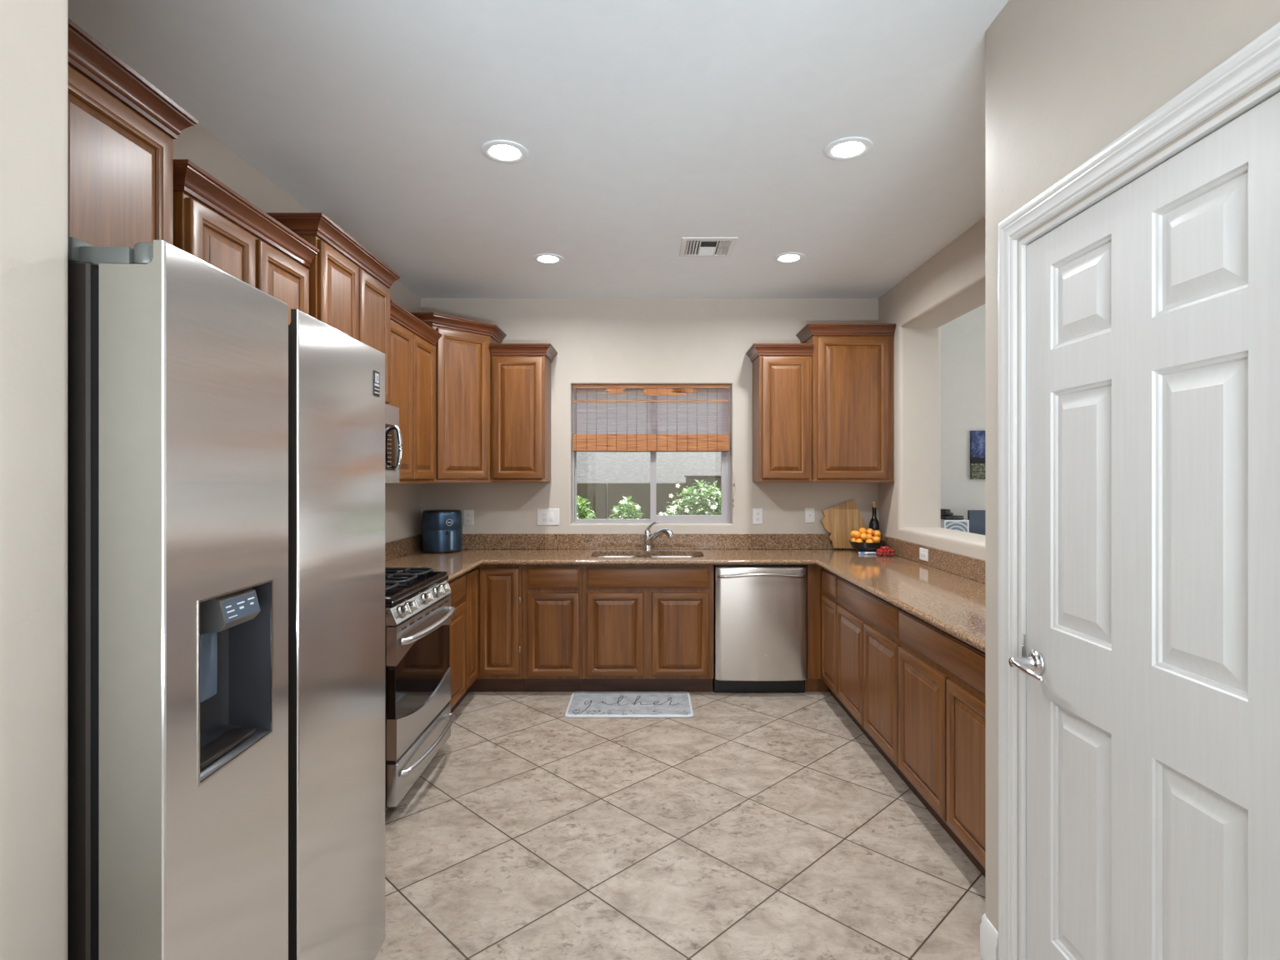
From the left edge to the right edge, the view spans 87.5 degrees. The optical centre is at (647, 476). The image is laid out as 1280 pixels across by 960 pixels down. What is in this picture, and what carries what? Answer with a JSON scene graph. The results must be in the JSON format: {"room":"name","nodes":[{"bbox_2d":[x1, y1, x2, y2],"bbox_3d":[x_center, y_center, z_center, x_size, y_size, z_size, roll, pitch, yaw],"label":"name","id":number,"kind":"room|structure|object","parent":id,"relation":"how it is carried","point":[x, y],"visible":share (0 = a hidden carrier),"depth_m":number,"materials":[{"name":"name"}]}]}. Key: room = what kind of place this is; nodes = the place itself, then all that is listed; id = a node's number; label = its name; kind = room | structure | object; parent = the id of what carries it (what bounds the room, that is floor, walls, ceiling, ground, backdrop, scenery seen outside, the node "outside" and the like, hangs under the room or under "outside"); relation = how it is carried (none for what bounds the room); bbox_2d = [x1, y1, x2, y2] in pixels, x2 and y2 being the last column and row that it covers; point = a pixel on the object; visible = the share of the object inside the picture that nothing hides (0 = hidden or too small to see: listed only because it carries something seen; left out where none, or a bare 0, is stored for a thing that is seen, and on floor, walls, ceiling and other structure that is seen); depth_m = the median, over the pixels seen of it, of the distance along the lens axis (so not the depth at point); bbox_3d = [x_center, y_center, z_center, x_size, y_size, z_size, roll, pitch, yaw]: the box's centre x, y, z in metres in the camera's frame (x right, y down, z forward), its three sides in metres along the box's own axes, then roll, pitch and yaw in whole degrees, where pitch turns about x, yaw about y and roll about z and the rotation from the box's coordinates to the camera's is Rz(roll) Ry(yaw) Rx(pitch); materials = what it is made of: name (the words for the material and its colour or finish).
{"room":"kitchen","nodes":[
{"label":"kitchen","id":0,"kind":"room"},
{"bbox_2d":[0,0,67,959],"bbox_3d":[-2.113,0.051,0.833,2.574,2.938,0.265,0,0,0],"label":"wall","id":1,"kind":"structure","parent":0,"point":[33,33],"depth_m":0.90,"materials":[{"name":"beige paint"}]},
{"bbox_2d":[172,124,420,542],"bbox_3d":[-1.747,0.051,2.947,0.140,2.938,4.375,0,0,0],"label":"wall","id":2,"kind":"structure","parent":0,"point":[196,144],"depth_m":2.93,"materials":[{"name":"beige paint"}]},
{"bbox_2d":[67,17,199,249],"bbox_3d":[-1.498,-0.745,1.478,0.349,0.609,0.991,0,0,0],"label":"upper cabinet","id":3,"kind":"object","parent":2,"relation":"attached to","point":[122,128],"visible":0.39,"depth_m":1.70,"materials":[{"name":"brown wood"}]},
{"bbox_2d":[173,159,319,324],"bbox_3d":[-1.498,-0.438,2.312,0.349,0.954,0.770,0,0,0],"label":"upper cabinet","id":4,"kind":"object","parent":2,"relation":"attached to","point":[213,223],"visible":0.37,"depth_m":2.20,"materials":[{"name":"brown wood"}]},
{"bbox_2d":[265,212,400,404],"bbox_3d":[-1.484,-0.707,3.081,0.379,0.684,0.848,0,0,0],"label":"upper cabinet","id":5,"kind":"object","parent":2,"relation":"attached to","point":[349,292],"visible":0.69,"depth_m":2.94,"materials":[{"name":"brown wood"}]},
{"bbox_2d":[385,404,402,483],"bbox_3d":[-1.459,-0.162,3.083,0.424,0.392,0.750,0,0,0],"label":"microwave","id":6,"kind":"object","parent":5,"relation":"attached to","point":[393,442],"visible":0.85,"depth_m":3.37,"materials":[{"name":"metal"}]},
{"bbox_2d":[385,534,422,561],"bbox_3d":[-1.664,0.478,4.205,0.020,0.112,1.431,0,0,0],"label":"backsplash","id":7,"kind":"structure","parent":2,"relation":"attached to","point":[393,549],"depth_m":4.52,"materials":[{"name":"brown stone"}]},
{"bbox_2d":[385,300,441,484],"bbox_3d":[-1.498,-0.438,3.886,0.349,0.954,0.840,0,0,0],"label":"upper cabinet","id":8,"kind":"object","parent":2,"relation":"attached to","point":[412,342],"visible":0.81,"depth_m":3.88,"materials":[{"name":"brown wood"}]},
{"bbox_2d":[410,312,506,482],"bbox_3d":[-1.358,-0.505,4.606,0.632,1.088,0.672,0,0,0],"label":"upper cabinet","id":9,"kind":"object","parent":2,"relation":"attached to","point":[462,352],"visible":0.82,"depth_m":4.46,"materials":[{"name":"brown wood"}]},
{"bbox_2d":[67,0,1009,298],"bbox_3d":[0.950,-1.378,0.500,8.700,0.120,9.400,0,0,0],"label":"ceiling","id":10,"kind":"structure","parent":0,"point":[644,127],"depth_m":2.47,"materials":[{"name":"white paint"}]},
{"bbox_2d":[480,140,528,163],"bbox_3d":[-0.578,-1.313,2.710,0.188,0.010,0.188,0,0,0],"label":"recessed light","id":11,"kind":"object","parent":10,"relation":"in","point":[502,151],"visible":1,"depth_m":2.69,"materials":[{"name":"white paint"}]},
{"bbox_2d":[532,253,564,264],"bbox_3d":[-0.600,-1.313,4.040,0.188,0.010,0.188,0,0,0],"label":"recessed light","id":12,"kind":"object","parent":10,"relation":"in","point":[545,258],"visible":1,"depth_m":4.02,"materials":[{"name":"white paint"}]},
{"bbox_2d":[679,237,738,256],"bbox_3d":[0.345,-1.312,3.835,0.310,0.011,0.310,0,0,0],"label":"ceiling vent","id":13,"kind":"object","parent":10,"relation":"in","point":[690,247],"visible":1,"depth_m":3.82,"materials":[{"name":"white plastic"}]},
{"bbox_2d":[773,252,804,263],"bbox_3d":[0.852,-1.313,4.020,0.188,0.010,0.188,0,0,0],"label":"recessed light","id":14,"kind":"object","parent":10,"relation":"in","point":[787,257],"visible":1,"depth_m":4.00,"materials":[{"name":"white paint"}]},
{"bbox_2d":[824,136,872,160],"bbox_3d":[0.806,-1.313,2.685,0.188,0.010,0.188,0,0,0],"label":"recessed light","id":15,"kind":"object","parent":10,"relation":"in","point":[851,147],"visible":1,"depth_m":2.67,"materials":[{"name":"white paint"}]},
{"bbox_2d":[420,298,878,668],"bbox_3d":[0.150,0.051,5.045,3.900,2.938,0.200,0,0,0],"label":"wall","id":16,"kind":"structure","parent":0,"point":[596,341],"depth_m":4.95,"materials":[{"name":"beige paint"}]},
{"bbox_2d":[464,509,473,525],"bbox_3d":[-1.322,0.302,4.941,0.072,0.117,0.008,0,0,0],"label":"wall outlet","id":17,"kind":"object","parent":16,"relation":"attached to","point":[468,513],"visible":1,"depth_m":4.94,"materials":[{"name":"white plastic"}]},
{"bbox_2d":[489,343,557,482],"bbox_3d":[-0.875,-0.438,4.766,0.422,0.954,0.349,0,0,0],"label":"upper cabinet","id":18,"kind":"object","parent":16,"relation":"attached to","point":[520,372],"visible":1,"depth_m":4.62,"materials":[{"name":"brown wood"}]},
{"bbox_2d":[536,508,559,524],"bbox_3d":[-0.735,0.298,4.940,0.165,0.122,0.008,0,0,0],"label":"outlet switch plate","id":19,"kind":"object","parent":16,"relation":"attached to","point":[544,516],"visible":1,"depth_m":4.94,"materials":[{"name":"white plastic"}]},
{"bbox_2d":[542,512,547,521],"bbox_3d":[-0.758,0.298,4.938,0.033,0.066,0.003,0,0,0],"label":"socket","id":20,"kind":"object","parent":19,"relation":"attached to","point":[544,514],"depth_m":4.94,"materials":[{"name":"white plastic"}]},
{"bbox_2d":[572,385,730,523],"bbox_3d":[0.030,-0.169,5.080,1.193,1.038,0.091,0,0,0],"label":"window","id":21,"kind":"structure","parent":16,"relation":"in","point":[725,517],"depth_m":5.05,"materials":[{"name":"white plastic"}]},
{"bbox_2d":[572,385,734,507],"bbox_3d":[0.047,-0.229,4.992,1.207,0.913,0.098,0,0,3],"label":"blind","id":22,"kind":"object","parent":21,"relation":"attached to","point":[632,441],"visible":1,"depth_m":4.99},
{"bbox_2d":[461,534,848,549],"bbox_3d":[0.015,0.478,4.932,3.379,0.112,0.020,0,0,0],"label":"backsplash","id":23,"kind":"structure","parent":16,"relation":"attached to","point":[469,541],"depth_m":4.92,"materials":[{"name":"brown stone"}]},
{"bbox_2d":[752,508,762,524],"bbox_3d":[0.814,0.292,4.941,0.074,0.118,0.008,0,0,0],"label":"wall outlet","id":24,"kind":"object","parent":16,"relation":"attached to","point":[757,512],"visible":1,"depth_m":4.94,"materials":[{"name":"white plastic"}]},
{"bbox_2d":[745,343,814,482],"bbox_3d":[0.935,-0.438,4.766,0.416,0.954,0.349,0,0,0],"label":"upper cabinet","id":25,"kind":"object","parent":16,"relation":"attached to","point":[782,372],"visible":1,"depth_m":4.62,"materials":[{"name":"brown wood"}]},
{"bbox_2d":[805,507,814,523],"bbox_3d":[1.200,0.286,4.939,0.072,0.112,0.010,0,0,0],"label":"cable plate","id":26,"kind":"object","parent":16,"relation":"attached to","point":[809,512],"visible":1,"depth_m":4.94,"materials":[{"name":"white plastic"}]},
{"bbox_2d":[795,323,895,482],"bbox_3d":[1.400,-0.505,4.761,0.606,1.088,0.361,0,0,0],"label":"upper cabinet","id":27,"kind":"object","parent":16,"relation":"attached to","point":[852,363],"visible":0.94,"depth_m":4.61,"materials":[{"name":"brown wood"}]},
{"bbox_2d":[375,668,985,959],"bbox_3d":[0.950,1.480,1.250,8.700,0.120,10.900,0,0,0],"label":"floor","id":28,"kind":"structure","parent":0,"point":[748,826],"depth_m":2.60,"materials":[{"name":"tile"}]},
{"bbox_2d":[67,236,384,959],"bbox_3d":[-1.139,0.532,1.428,0.837,1.775,0.915,0,0,-2],"label":"refrigerator","id":29,"kind":"object","parent":28,"relation":"on","point":[226,457],"visible":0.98,"depth_m":1.14,"materials":[{"name":"silver metal"}]},
{"bbox_2d":[225,596,254,618],"bbox_3d":[-0.716,0.231,1.179,0.007,0.021,0.087,0,0,-2],"label":"print","id":30,"kind":"object","parent":29,"relation":"on","point":[236,607],"depth_m":1.17},
{"bbox_2d":[374,372,379,394],"bbox_3d":[-0.740,-0.255,1.827,0.001,0.054,0.034,0,0,-2],"label":"print","id":31,"kind":"object","parent":29,"relation":"attached to","point":[375,384],"depth_m":1.83},
{"bbox_2d":[385,567,454,812],"bbox_3d":[-1.310,0.943,3.100,0.714,0.953,0.761,0,0,0],"label":"gas range","id":32,"kind":"object","parent":28,"relation":"on","point":[419,719],"visible":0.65,"depth_m":2.96,"materials":[{"name":"silver metal"}]},
{"bbox_2d":[385,571,448,608],"bbox_3d":[-1.351,0.514,3.100,0.633,0.044,0.761,0,0,0],"label":"cooktop","id":33,"kind":"object","parent":32,"relation":"in","point":[400,595],"depth_m":3.09,"materials":[{"name":"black metal"}]},
{"bbox_2d":[448,574,466,712],"bbox_3d":[-1.381,0.995,3.767,0.583,0.851,0.549,0,0,0],"label":"base cabinet","id":34,"kind":"object","parent":28,"relation":"on","point":[457,586],"visible":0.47,"depth_m":3.87,"materials":[{"name":"brown wood"}]},
{"bbox_2d":[453,565,524,710],"bbox_3d":[-1.244,0.995,4.492,0.859,0.851,0.897,0,0,0],"label":"base cabinet","id":35,"kind":"object","parent":28,"relation":"on","point":[493,598],"visible":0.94,"depth_m":4.33,"materials":[{"name":"brown wood"}]},
{"bbox_2d":[522,565,583,691],"bbox_3d":[-0.620,0.995,4.633,0.384,0.851,0.615,0,0,0],"label":"base cabinet","id":36,"kind":"object","parent":28,"relation":"on","point":[552,594],"visible":0.86,"depth_m":4.33,"materials":[{"name":"brown wood"}]},
{"bbox_2d":[564,691,694,717],"bbox_3d":[-0.108,1.413,4.163,0.767,0.015,0.457,0,0,0],"label":"kitchen mat","id":37,"kind":"object","parent":28,"relation":"on","point":[582,704],"visible":1,"depth_m":4.11,"materials":[{"name":"grey fabric"}]},
{"bbox_2d":[569,709,687,714],"bbox_3d":[-0.114,1.406,3.979,0.722,0.002,0.099,0,0,3],"label":"print","id":38,"kind":"object","parent":37,"relation":"on","point":[572,712],"depth_m":3.99},
{"bbox_2d":[581,565,713,691],"bbox_3d":[0.002,0.995,4.633,0.856,0.851,0.615,0,0,0],"label":"base cabinet","id":39,"kind":"object","parent":28,"relation":"on","point":[645,627],"visible":0.97,"depth_m":4.33,"materials":[{"name":"brown wood"}]},
{"bbox_2d":[712,565,806,692],"bbox_3d":[0.736,0.996,4.580,0.590,0.848,0.680,0,0,0],"label":"dishwasher","id":40,"kind":"object","parent":28,"relation":"on","point":[760,611],"visible":0.99,"depth_m":4.31,"materials":[{"name":"silver metal"}]},
{"bbox_2d":[804,565,850,717],"bbox_3d":[1.373,0.995,4.179,0.665,0.851,0.498,0,0,0],"label":"base cabinet","id":41,"kind":"object","parent":28,"relation":"on","point":[815,682],"visible":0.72,"depth_m":4.26,"materials":[{"name":"brown wood"}]},
{"bbox_2d":[836,576,915,794],"bbox_3d":[1.407,0.995,3.451,0.595,0.851,0.953,0,0,0],"label":"base cabinet","id":42,"kind":"object","parent":28,"relation":"on","point":[868,642],"visible":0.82,"depth_m":3.35,"materials":[{"name":"brown wood"}]},
{"bbox_2d":[898,609,985,878],"bbox_3d":[1.407,0.995,2.495,0.595,0.851,0.955,0,0,0],"label":"base cabinet","id":43,"kind":"object","parent":28,"relation":"on","point":[942,677],"visible":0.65,"depth_m":2.51,"materials":[{"name":"brown wood"}]},
{"bbox_2d":[385,549,985,653],"bbox_3d":[0.015,0.551,3.468,3.379,0.032,2.948,0,0,0],"label":"countertop","id":44,"kind":"structure","parent":43,"relation":"on","point":[955,604],"depth_m":4.07,"materials":[{"name":"brown stone"}]},
{"bbox_2d":[421,509,462,553],"bbox_3d":[-1.452,0.386,4.758,0.267,0.299,0.312,0,0,-38],"label":"air fryer","id":45,"kind":"object","parent":44,"relation":"on","point":[442,532],"visible":1,"depth_m":4.66,"materials":[{"name":"blue plastic"}]},
{"bbox_2d":[594,555,700,557],"bbox_3d":[0.000,0.657,4.615,0.806,0.178,0.424,0,0,0],"label":"sink","id":46,"kind":"object","parent":44,"relation":"in","point":[595,556],"visible":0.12,"depth_m":4.80,"materials":[{"name":"silver metal"}]},
{"bbox_2d":[594,555,645,557],"bbox_3d":[-0.207,0.657,4.615,0.391,0.178,0.424,0,0,0],"label":"basin","id":47,"kind":"object","parent":46,"relation":"in","point":[595,556],"depth_m":4.80,"materials":[{"name":"silver metal"}]},
{"bbox_2d":[645,555,700,557],"bbox_3d":[0.190,0.657,4.615,0.427,0.178,0.424,0,0,0],"label":"basin","id":48,"kind":"object","parent":46,"relation":"in","point":[646,556],"depth_m":4.80,"materials":[{"name":"silver metal"}]},
{"bbox_2d":[643,520,674,550],"bbox_3d":[0.085,0.428,4.772,0.082,0.213,0.311,0,0,-40],"label":"faucet","id":49,"kind":"object","parent":44,"relation":"on","point":[648,539],"visible":1,"depth_m":4.82,"materials":[{"name":"silver metal"}]},
{"bbox_2d":[820,499,866,549],"bbox_3d":[1.457,0.348,4.906,0.376,0.368,0.066,0,0,0],"label":"cutting board","id":50,"kind":"object","parent":44,"relation":"on","point":[840,520],"visible":0.9,"depth_m":4.90,"materials":[{"name":"brown wood"}]},
{"bbox_2d":[858,551,875,554],"bbox_3d":[1.512,0.526,4.600,0.116,0.017,0.029,0,0,0],"label":"packet","id":51,"kind":"object","parent":44,"relation":"on","point":[859,552],"visible":0.98,"depth_m":4.59,"materials":[{"name":"white plastic"}]},
{"bbox_2d":[849,540,886,552],"bbox_3d":[1.548,0.494,4.700,0.252,0.082,0.252,0,0,0],"label":"fruit bowl","id":52,"kind":"object","parent":44,"relation":"on","point":[859,547],"visible":0.64,"depth_m":4.61,"materials":[{"name":"black ceramic"}]},
{"bbox_2d":[855,538,863,542],"bbox_3d":[1.473,0.454,4.646,0.051,0.050,0.051,0,0,7],"label":"orange","id":53,"kind":"object","parent":52,"relation":"in","point":[858,540],"visible":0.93,"depth_m":4.63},
{"bbox_2d":[853,530,860,538],"bbox_3d":[1.464,0.404,4.662,0.051,0.049,0.052,0,0,-37],"label":"orange","id":54,"kind":"object","parent":53,"relation":"on","point":[857,534],"visible":0.99,"depth_m":4.64,"materials":[{"name":"orange food"}]},
{"bbox_2d":[860,533,868,539],"bbox_3d":[1.498,0.414,4.622,0.051,0.049,0.051,0,0,40],"label":"orange","id":55,"kind":"object","parent":53,"relation":"on","point":[863,536],"visible":1,"depth_m":4.61,"materials":[{"name":"orange food"}]},
{"bbox_2d":[865,539,873,542],"bbox_3d":[1.531,0.454,4.610,0.052,0.050,0.051,0,0,25],"label":"orange","id":56,"kind":"object","parent":52,"relation":"in","point":[867,540],"visible":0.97,"depth_m":4.59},
{"bbox_2d":[867,534,872,539],"bbox_3d":[1.540,0.423,4.654,0.051,0.048,0.051,0,0,31],"label":"orange","id":57,"kind":"object","parent":52,"relation":"in","point":[870,537],"visible":0.48,"depth_m":4.63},
{"bbox_2d":[872,536,880,542],"bbox_3d":[1.590,0.439,4.640,0.051,0.050,0.052,0,0,37],"label":"orange","id":58,"kind":"object","parent":52,"relation":"in","point":[876,539],"visible":0.81,"depth_m":4.62,"materials":[{"name":"orange food"}]},
{"label":"orange","id":59,"kind":"object","parent":52,"relation":"in","visible":0},
{"bbox_2d":[859,527,866,534],"bbox_3d":[1.511,0.383,4.690,0.051,0.049,0.051,0,0,-4],"label":"orange","id":60,"kind":"object","parent":59,"relation":"on","point":[862,530],"visible":0.74,"depth_m":4.67,"materials":[{"name":"orange food"}]},
{"label":"orange","id":61,"kind":"object","parent":52,"relation":"in","visible":0},
{"bbox_2d":[866,528,873,534],"bbox_3d":[1.564,0.389,4.699,0.051,0.049,0.051,0,0,-45],"label":"orange","id":62,"kind":"object","parent":61,"relation":"on","point":[869,531],"visible":0.79,"depth_m":4.68,"materials":[{"name":"orange food"}]},
{"bbox_2d":[873,530,880,536],"bbox_3d":[1.615,0.402,4.701,0.051,0.049,0.052,0,0,-18],"label":"orange","id":63,"kind":"object","parent":61,"relation":"on","point":[876,533],"visible":0.84,"depth_m":4.68,"materials":[{"name":"orange food"}]},
{"bbox_2d":[869,501,879,535],"bbox_3d":[1.641,0.359,4.838,0.073,0.352,0.073,0,0,25],"label":"wine bottle","id":64,"kind":"object","parent":44,"relation":"on","point":[873,523],"visible":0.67,"depth_m":4.82,"materials":[{"name":"black glass"}]},
{"bbox_3d":[3.200,1.045,6.090,1.500,0.750,0.680,0,0,0],"label":"desk","id":65,"kind":"object","parent":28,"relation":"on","visible":0},
{"bbox_2d":[940,519,969,532],"bbox_3d":[2.812,0.532,6.180,0.225,0.275,0.200,0,0,0],"label":"storage box","id":66,"kind":"object","parent":65,"relation":"on","point":[959,525],"visible":0.3,"depth_m":6.08,"materials":[{"name":"white laminate"}]},
{"bbox_2d":[940,508,964,519],"bbox_3d":[2.805,0.346,6.175,0.170,0.095,0.150,0,0,0],"label":"desk phone","id":67,"kind":"object","parent":66,"relation":"on","point":[946,514],"visible":0.85,"depth_m":6.11,"materials":[{"name":"black plastic"}]},
{"bbox_2d":[967,510,985,534],"bbox_3d":[3.195,0.488,6.170,0.500,0.362,0.180,0,0,0],"label":"monitor","id":68,"kind":"object","parent":65,"relation":"on","point":[977,518],"visible":0.06,"depth_m":6.12,"materials":[{"name":"blue plastic"}]},
{"bbox_2d":[878,215,985,559],"bbox_3d":[1.854,-0.155,3.473,0.292,3.350,3.045,0,0,0],"label":"wall","id":69,"kind":"structure","parent":0,"point":[951,284],"depth_m":4.54,"materials":[{"name":"beige paint"}]},
{"bbox_2d":[880,535,985,583],"bbox_3d":[1.695,0.478,3.457,0.020,0.112,2.926,0,0,0],"label":"backsplash","id":70,"kind":"structure","parent":69,"relation":"attached to","point":[973,568],"depth_m":3.81,"materials":[{"name":"brown stone"}]},
{"bbox_2d":[919,547,928,561],"bbox_3d":[1.681,0.474,4.068,0.008,0.072,0.116,0,0,0],"label":"wall outlet","id":71,"kind":"object","parent":70,"relation":"attached to","point":[923,553],"visible":1,"depth_m":4.06,"materials":[{"name":"white plastic"}]},
{"bbox_2d":[940,303,985,519],"bbox_3d":[3.650,-0.155,6.570,3.300,3.350,0.140,0,0,0],"label":"wall","id":72,"kind":"structure","parent":0,"point":[962,338],"depth_m":6.50,"materials":[{"name":"grey paint"}]},
{"bbox_2d":[970,430,985,479],"bbox_3d":[3.445,-0.210,6.481,0.620,0.470,0.035,0,0,0],"label":"print","id":73,"kind":"object","parent":72,"relation":"attached to","point":[977,438],"visible":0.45,"depth_m":6.46},
{"bbox_2d":[985,13,999,932],"bbox_3d":[1.520,0.051,1.930,1.040,2.938,0.120,0,0,0],"label":"wall","id":74,"kind":"structure","parent":0,"point":[992,32],"depth_m":1.94,"materials":[{"name":"beige paint"}]},
{"bbox_2d":[980,912,998,959],"bbox_3d":[1.118,1.360,1.948,0.264,0.120,0.111,0,0,0],"label":"baseboard","id":75,"kind":"structure","parent":74,"relation":"attached to","point":[988,934],"depth_m":1.94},
{"bbox_2d":[999,0,1279,959],"bbox_3d":[1.060,0.051,1.100,0.120,2.938,1.600,0,0,0],"label":"wall","id":76,"kind":"structure","parent":0,"point":[1076,76],"depth_m":1.51,"materials":[{"name":"beige paint"}]},
{"bbox_2d":[998,21,1279,959],"bbox_3d":[1.030,0.354,1.406,0.177,2.132,0.948,0,0,0],"label":"door","id":77,"kind":"structure","parent":76,"relation":"in","point":[1147,662],"depth_m":1.35,"materials":[{"name":"white wood"}]},
{"label":"outside","id":78,"kind":"structure","parent":0,"visible":0},
{"bbox_3d":[0.000,1.545,9.580,18.000,0.150,8.840,0,0,0],"label":"ground","id":79,"kind":"structure","parent":78,"visible":0},
{"bbox_2d":[576,495,597,519],"bbox_3d":[-0.656,0.818,6.242,0.496,1.308,0.695,0,0,0],"label":"shrub","id":80,"kind":"object","parent":79,"relation":"on","point":[587,514],"visible":0.15,"depth_m":6.16,"materials":[{"name":"green plant"}]},
{"bbox_2d":[608,495,645,519],"bbox_3d":[-0.197,0.822,6.302,0.525,1.299,0.693,0,0,0],"label":"shrub","id":81,"kind":"object","parent":79,"relation":"on","point":[616,511],"visible":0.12,"depth_m":6.20,"materials":[{"name":"green plant"}]},
{"bbox_2d":[576,392,720,519],"bbox_3d":[-2.750,-0.730,13.000,11.300,4.400,6.800,0,0,0],"label":"house","id":82,"kind":"structure","parent":79,"relation":"on","point":[592,467],"depth_m":10.00,"materials":[{"name":"paint"}]},
{"bbox_2d":[576,475,720,519],"bbox_3d":[0.000,0.729,7.275,6.400,1.482,0.174,0,0,0],"label":"fence","id":83,"kind":"object","parent":79,"relation":"on","point":[596,492],"visible":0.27,"depth_m":7.20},
{"bbox_2d":[657,479,720,514],"bbox_3d":[0.532,0.749,6.251,0.940,1.448,0.702,0,0,0],"label":"shrub","id":84,"kind":"object","parent":79,"relation":"on","point":[714,505],"visible":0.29,"depth_m":6.16,"materials":[{"name":"green plant"}]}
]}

